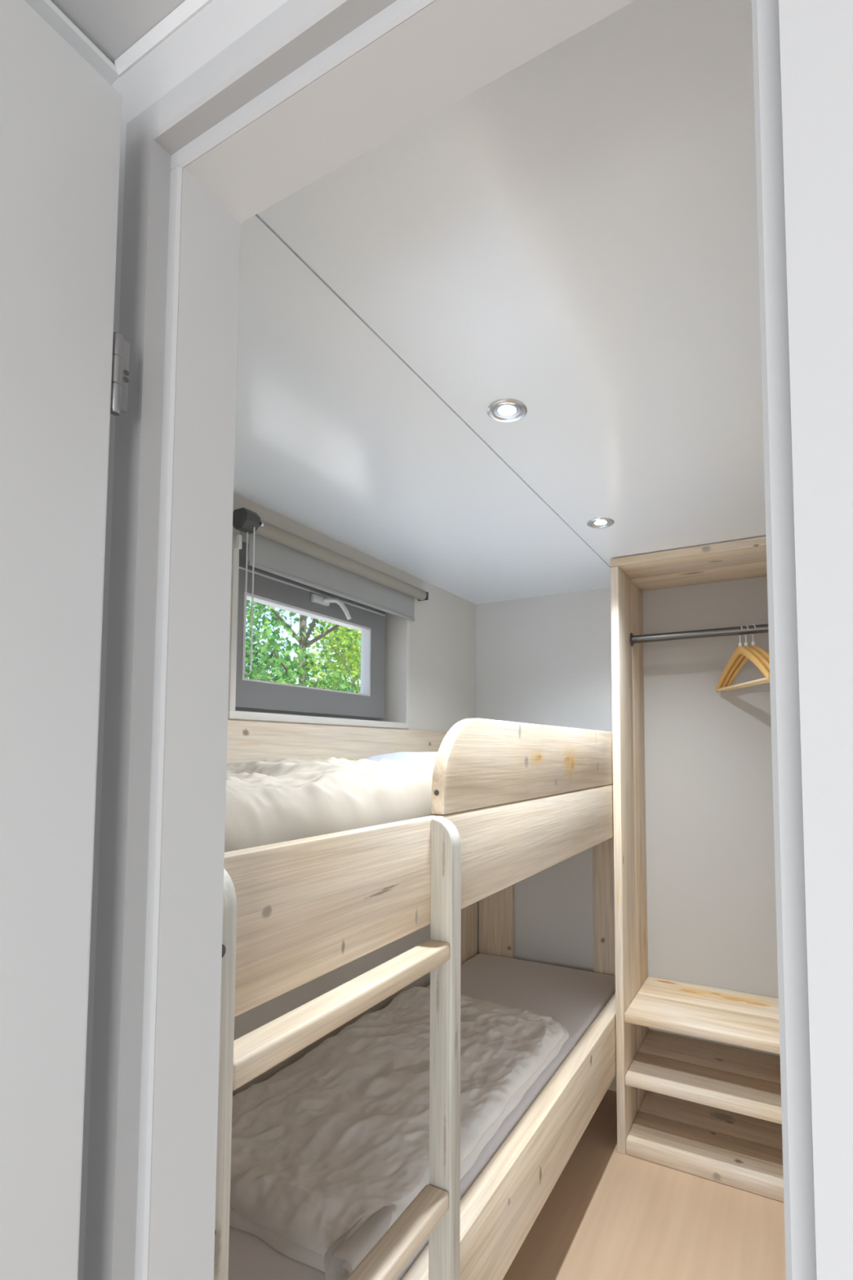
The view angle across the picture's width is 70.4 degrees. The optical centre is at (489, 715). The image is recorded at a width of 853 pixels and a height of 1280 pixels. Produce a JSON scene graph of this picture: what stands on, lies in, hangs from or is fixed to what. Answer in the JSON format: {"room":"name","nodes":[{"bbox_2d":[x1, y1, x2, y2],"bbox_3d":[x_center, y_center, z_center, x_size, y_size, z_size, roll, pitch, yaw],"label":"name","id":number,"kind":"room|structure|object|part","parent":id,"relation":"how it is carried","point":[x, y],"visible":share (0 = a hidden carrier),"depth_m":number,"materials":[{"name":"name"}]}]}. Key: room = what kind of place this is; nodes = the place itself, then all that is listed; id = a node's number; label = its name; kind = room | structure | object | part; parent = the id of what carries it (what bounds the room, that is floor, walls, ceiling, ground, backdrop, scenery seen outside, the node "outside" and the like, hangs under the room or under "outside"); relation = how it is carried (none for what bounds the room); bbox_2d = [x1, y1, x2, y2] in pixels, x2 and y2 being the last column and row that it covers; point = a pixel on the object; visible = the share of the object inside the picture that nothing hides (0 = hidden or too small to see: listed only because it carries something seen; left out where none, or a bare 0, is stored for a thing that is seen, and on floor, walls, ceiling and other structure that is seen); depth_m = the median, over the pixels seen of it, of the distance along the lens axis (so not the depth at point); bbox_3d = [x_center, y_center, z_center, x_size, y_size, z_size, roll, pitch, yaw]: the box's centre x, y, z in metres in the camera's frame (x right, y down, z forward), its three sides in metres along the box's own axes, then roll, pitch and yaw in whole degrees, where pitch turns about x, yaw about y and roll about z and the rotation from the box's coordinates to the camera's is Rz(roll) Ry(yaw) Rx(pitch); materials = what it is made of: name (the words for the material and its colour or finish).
{"room":"hallway","nodes":[
{"label":"hallway","id":0,"kind":"room"},
{"bbox_2d":[77,0,288,1279],"bbox_3d":[0.792,0.363,0.020,4.285,2.262,0.083,-2,-4,27],"label":"wall","id":1,"kind":"structure","parent":0,"point":[221,23],"depth_m":0.59,"materials":[{"name":"grey paint"}]},
{"bbox_2d":[0,0,129,1279],"bbox_3d":[-0.473,0.454,0.249,0.022,2.082,0.587,-2,-4,27],"label":"door","id":2,"kind":"structure","parent":1,"relation":"in","point":[64,367],"depth_m":0.48,"materials":[{"name":"white paint"}]},
{"bbox_2d":[83,105,239,1279],"bbox_3d":[-0.325,0.462,0.579,0.058,2.128,0.095,-2,-4,27],"label":"trim","id":3,"kind":"structure","parent":1,"relation":"attached to","point":[150,1214],"depth_m":0.58,"materials":[{"name":"grey paint"}]},
{"bbox_2d":[114,0,213,77],"bbox_3d":[1.087,-0.724,-0.117,3.317,0.012,0.006,-2,-4,27],"label":"trim","id":4,"kind":"structure","parent":1,"relation":"attached to","point":[185,11],"depth_m":0.60,"materials":[{"name":"white paint"}]},
{"bbox_2d":[151,0,635,223],"bbox_3d":[-0.066,-0.584,0.508,0.603,0.054,0.095,-2,-4,27],"label":"trim","id":5,"kind":"structure","parent":1,"relation":"attached to","point":[314,86],"depth_m":0.53,"materials":[{"name":"grey paint"}]},
{"bbox_2d":[751,0,852,1279],"bbox_3d":[0.193,0.447,0.317,0.058,2.128,0.095,-2,-4,27],"label":"door frame","id":6,"kind":"structure","parent":1,"relation":"attached to","point":[802,50],"depth_m":0.31,"materials":[{"name":"grey paint"}]},
{"bbox_2d":[227,493,475,1096],"bbox_3d":[-0.637,0.483,2.103,0.150,2.262,2.500,-2,-4,27],"label":"wall","id":7,"kind":"structure","parent":0,"point":[442,669],"depth_m":2.61,"materials":[{"name":"white paint"}]},
{"bbox_2d":[227,526,409,728],"bbox_3d":[-0.613,-0.266,2.182,0.151,0.598,0.904,-2,-4,27],"label":"window","id":8,"kind":"structure","parent":7,"relation":"in","point":[382,700],"depth_m":2.20,"materials":[{"name":"white plastic"}]},
{"bbox_3d":[-0.648,-0.235,2.201,0.039,0.452,0.814,-2,-4,27],"label":"sash","id":9,"kind":"part","parent":8,"relation":"part of","materials":[{"name":"grey plastic"}]},
{"bbox_2d":[232,507,428,675],"bbox_3d":[-0.502,-0.336,2.167,0.074,0.484,0.990,-2,-4,27],"label":"roller blind","id":10,"kind":"object","parent":8,"relation":"attached to","point":[273,549],"visible":0.99,"depth_m":2.03,"materials":[{"name":"beige fabric"}]},
{"bbox_3d":[-0.703,-0.336,1.753,0.032,0.436,0.004,-2,-4,27],"label":"chain","id":11,"kind":"part","parent":10,"relation":"part of","materials":[{"name":"white plastic"}]},
{"bbox_3d":[-0.592,-0.400,2.223,0.154,0.077,0.050,2,-4,-36],"label":"handle","id":12,"kind":"part","parent":8,"relation":"part of","materials":[{"name":"white plastic"}]},
{"bbox_2d":[50,0,765,604],"bbox_3d":[0.395,-0.822,-0.512,4.450,0.135,6.360,-2,-4,27],"label":"ceiling","id":13,"kind":"structure","parent":0,"point":[572,237],"depth_m":1.06,"materials":[{"name":"grey paint"}]},
{"bbox_3d":[-0.232,-0.654,1.925,0.792,0.012,2.270,-2,-4,27],"label":"panel","id":14,"kind":"part","parent":13,"relation":"part of","materials":[{"name":"white paint"}]},
{"bbox_2d":[487,398,527,422],"bbox_3d":[0.038,-0.682,1.338,0.089,0.011,0.089,-2,-4,27],"label":"recessed light","id":15,"kind":"object","parent":13,"relation":"in","point":[507,410],"visible":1,"depth_m":1.33,"materials":[{"name":"silver metal"}]},
{"bbox_2d":[586,517,613,528],"bbox_3d":[0.369,-0.644,1.998,0.089,0.011,0.089,-2,-4,27],"label":"recessed light","id":16,"kind":"object","parent":13,"relation":"in","point":[599,522],"visible":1,"depth_m":2.00,"materials":[{"name":"silver metal"}]},
{"bbox_2d":[475,587,780,1056],"bbox_3d":[0.811,0.517,2.686,1.905,2.262,0.150,-2,-4,27],"label":"wall","id":17,"kind":"structure","parent":0,"point":[542,660],"depth_m":2.88,"materials":[{"name":"white paint"}]},
{"bbox_2d":[502,1088,786,1279],"bbox_3d":[0.395,1.487,-0.646,4.450,0.060,6.360,-2,-4,27],"label":"floor","id":18,"kind":"structure","parent":0,"point":[610,1214],"depth_m":1.88,"materials":[{"name":"brown wood"}]},
{"bbox_2d":[213,718,616,1279],"bbox_3d":[-0.191,0.810,1.824,0.876,1.577,2.254,-2,-4,27],"label":"bunk bed","id":19,"kind":"object","parent":18,"relation":"on","point":[512,802],"visible":0.61,"depth_m":1.14,"materials":[{"name":"brown wood"}]},
{"bbox_3d":[-0.322,0.851,0.656,0.048,1.360,0.034,-2,-4,27],"label":"ladder post","id":20,"kind":"part","parent":19,"relation":"part of","materials":[{"name":"brown wood"}]},
{"bbox_2d":[227,952,615,1279],"bbox_3d":[-0.226,1.173,1.818,0.722,0.161,2.182,-2,-4,27],"label":"mattress","id":21,"kind":"object","parent":19,"relation":"on","point":[574,998],"visible":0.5,"depth_m":2.31,"materials":[{"name":"white fabric"}]},
{"bbox_2d":[229,986,568,1279],"bbox_3d":[-0.269,1.053,1.746,0.697,0.068,1.188,-2,-4,27],"label":"duvet","id":22,"kind":"object","parent":21,"relation":"on","point":[329,1150],"visible":0.78,"depth_m":1.51,"materials":[{"name":"white fabric"}]},
{"bbox_3d":[-0.085,0.878,1.124,0.048,1.360,0.036,-2,-4,27],"label":"ladder post","id":23,"kind":"part","parent":19,"relation":"part of","materials":[{"name":"brown wood"}]},
{"bbox_3d":[-0.117,0.975,2.894,0.033,1.371,0.196,-2,-4,27],"label":"corner post","id":24,"kind":"part","parent":19,"relation":"part of","materials":[{"name":"brown wood"}]},
{"bbox_3d":[0.033,1.063,2.943,0.182,1.200,0.032,-2,-4,27],"label":"corner post","id":25,"kind":"part","parent":19,"relation":"part of","materials":[{"name":"brown wood"}]},
{"bbox_3d":[0.125,1.202,1.637,0.058,0.224,2.248,-2,-4,27],"label":"rail","id":26,"kind":"part","parent":19,"relation":"part of","materials":[{"name":"brown wood"}]},
{"bbox_3d":[0.537,1.049,2.687,0.142,1.200,0.032,-2,-4,27],"label":"corner post","id":27,"kind":"part","parent":19,"relation":"part of","materials":[{"name":"brown wood"}]},
{"bbox_3d":[-0.216,0.316,1.863,0.748,0.117,2.182,-2,-4,27],"label":"mattress","id":28,"kind":"object","parent":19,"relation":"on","visible":0},
{"bbox_2d":[224,756,435,852],"bbox_3d":[-0.455,0.158,1.301,0.627,0.135,1.015,-2,-4,27],"label":"duvet","id":29,"kind":"object","parent":28,"relation":"on","point":[268,802],"visible":0.4,"depth_m":1.07,"materials":[{"name":"beige fabric"}]},
{"bbox_2d":[365,751,437,763],"bbox_3d":[-0.148,0.202,2.163,0.521,0.146,0.717,-2,-4,27],"label":"pillow","id":30,"kind":"object","parent":28,"relation":"on","point":[408,757],"visible":0.05,"depth_m":1.96,"materials":[{"name":"grey fabric"}]},
{"bbox_2d":[610,536,783,1201],"bbox_3d":[1.003,0.500,2.265,0.974,2.246,0.420,-2,-4,27],"label":"wardrobe","id":31,"kind":"object","parent":18,"relation":"on","point":[706,933],"visible":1,"depth_m":2.46,"materials":[{"name":"brown wood"}]},
{"bbox_3d":[0.998,-0.331,2.304,0.908,0.032,0.032,-2,-4,27],"label":"hanging rail","id":32,"kind":"part","parent":31,"relation":"part of","materials":[{"name":"grey metal"}]},
{"bbox_3d":[1.096,0.273,2.463,0.909,1.702,0.005,-2,-4,27],"label":"panel","id":33,"kind":"part","parent":31,"relation":"part of","materials":[{"name":"grey"}]},
{"bbox_2d":[715,625,769,692],"bbox_3d":[0.967,-0.230,2.314,0.014,0.240,0.428,0,-3,-3],"label":"hanger","id":34,"kind":"object","parent":31,"relation":"hanging from","point":[740,650],"visible":0.94,"depth_m":2.30,"materials":[{"name":"brown wood"}]},
{"bbox_2d":[720,624,769,692],"bbox_3d":[0.986,-0.231,2.305,0.013,0.240,0.428,0,-3,-4],"label":"hanger","id":35,"kind":"object","parent":31,"relation":"hanging from","point":[760,656],"visible":0.66,"depth_m":2.31,"materials":[{"name":"brown wood"}]},
{"bbox_2d":[725,624,769,692],"bbox_3d":[1.008,-0.232,2.293,0.013,0.240,0.428,0,-3,-6],"label":"hanger","id":36,"kind":"object","parent":31,"relation":"hanging from","point":[761,651],"visible":0.52,"depth_m":2.34,"materials":[{"name":"brown wood"}]},
{"bbox_3d":[-1.348,0.322,-1.101,0.132,2.215,3.853,-2,-4,27],"label":"wall","id":37,"kind":"structure","parent":0,"visible":0},
{"bbox_2d":[23,0,119,85],"bbox_3d":[-1.275,-0.775,-1.075,0.032,0.014,3.853,-2,-4,27],"label":"trim","id":38,"kind":"structure","parent":37,"relation":"attached to","point":[46,10],"depth_m":0.60,"materials":[{"name":"white paint"}]},
{"label":"outside","id":39,"kind":"structure","parent":0,"visible":0},
{"bbox_3d":[-8.261,2.891,11.889,22.380,0.200,34.000,-2,-4,27],"label":"ground","id":40,"kind":"structure","parent":39,"visible":0},
{"bbox_2d":[244,601,292,680],"bbox_3d":[-5.447,-0.787,11.088,3.209,7.067,3.277,-2,-4,27],"label":"tree","id":41,"kind":"object","parent":40,"relation":"on","point":[257,651],"visible":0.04,"depth_m":11.57,"materials":[{"name":"green plant"}]},
{"bbox_2d":[244,600,360,693],"bbox_3d":[-1.714,-0.766,6.309,2.816,6.471,2.773,1,-4,-21],"label":"tree","id":42,"kind":"object","parent":40,"relation":"on","point":[303,674],"visible":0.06,"depth_m":5.78,"materials":[{"name":"green plant"}]},
{"bbox_2d":[284,639,360,692],"bbox_3d":[-4.031,-0.788,17.165,4.213,7.771,4.095,-2,-4,27],"label":"tree","id":43,"kind":"object","parent":40,"relation":"on","point":[309,665],"visible":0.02,"depth_m":17.32,"materials":[{"name":"green plant"}]},
{"bbox_2d":[298,618,360,693],"bbox_3d":[-2.351,-0.749,10.708,3.572,6.945,3.343,0,-3,-7],"label":"tree","id":44,"kind":"object","parent":40,"relation":"on","point":[345,639],"visible":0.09,"depth_m":10.17,"materials":[{"name":"green plant"}]}
]}

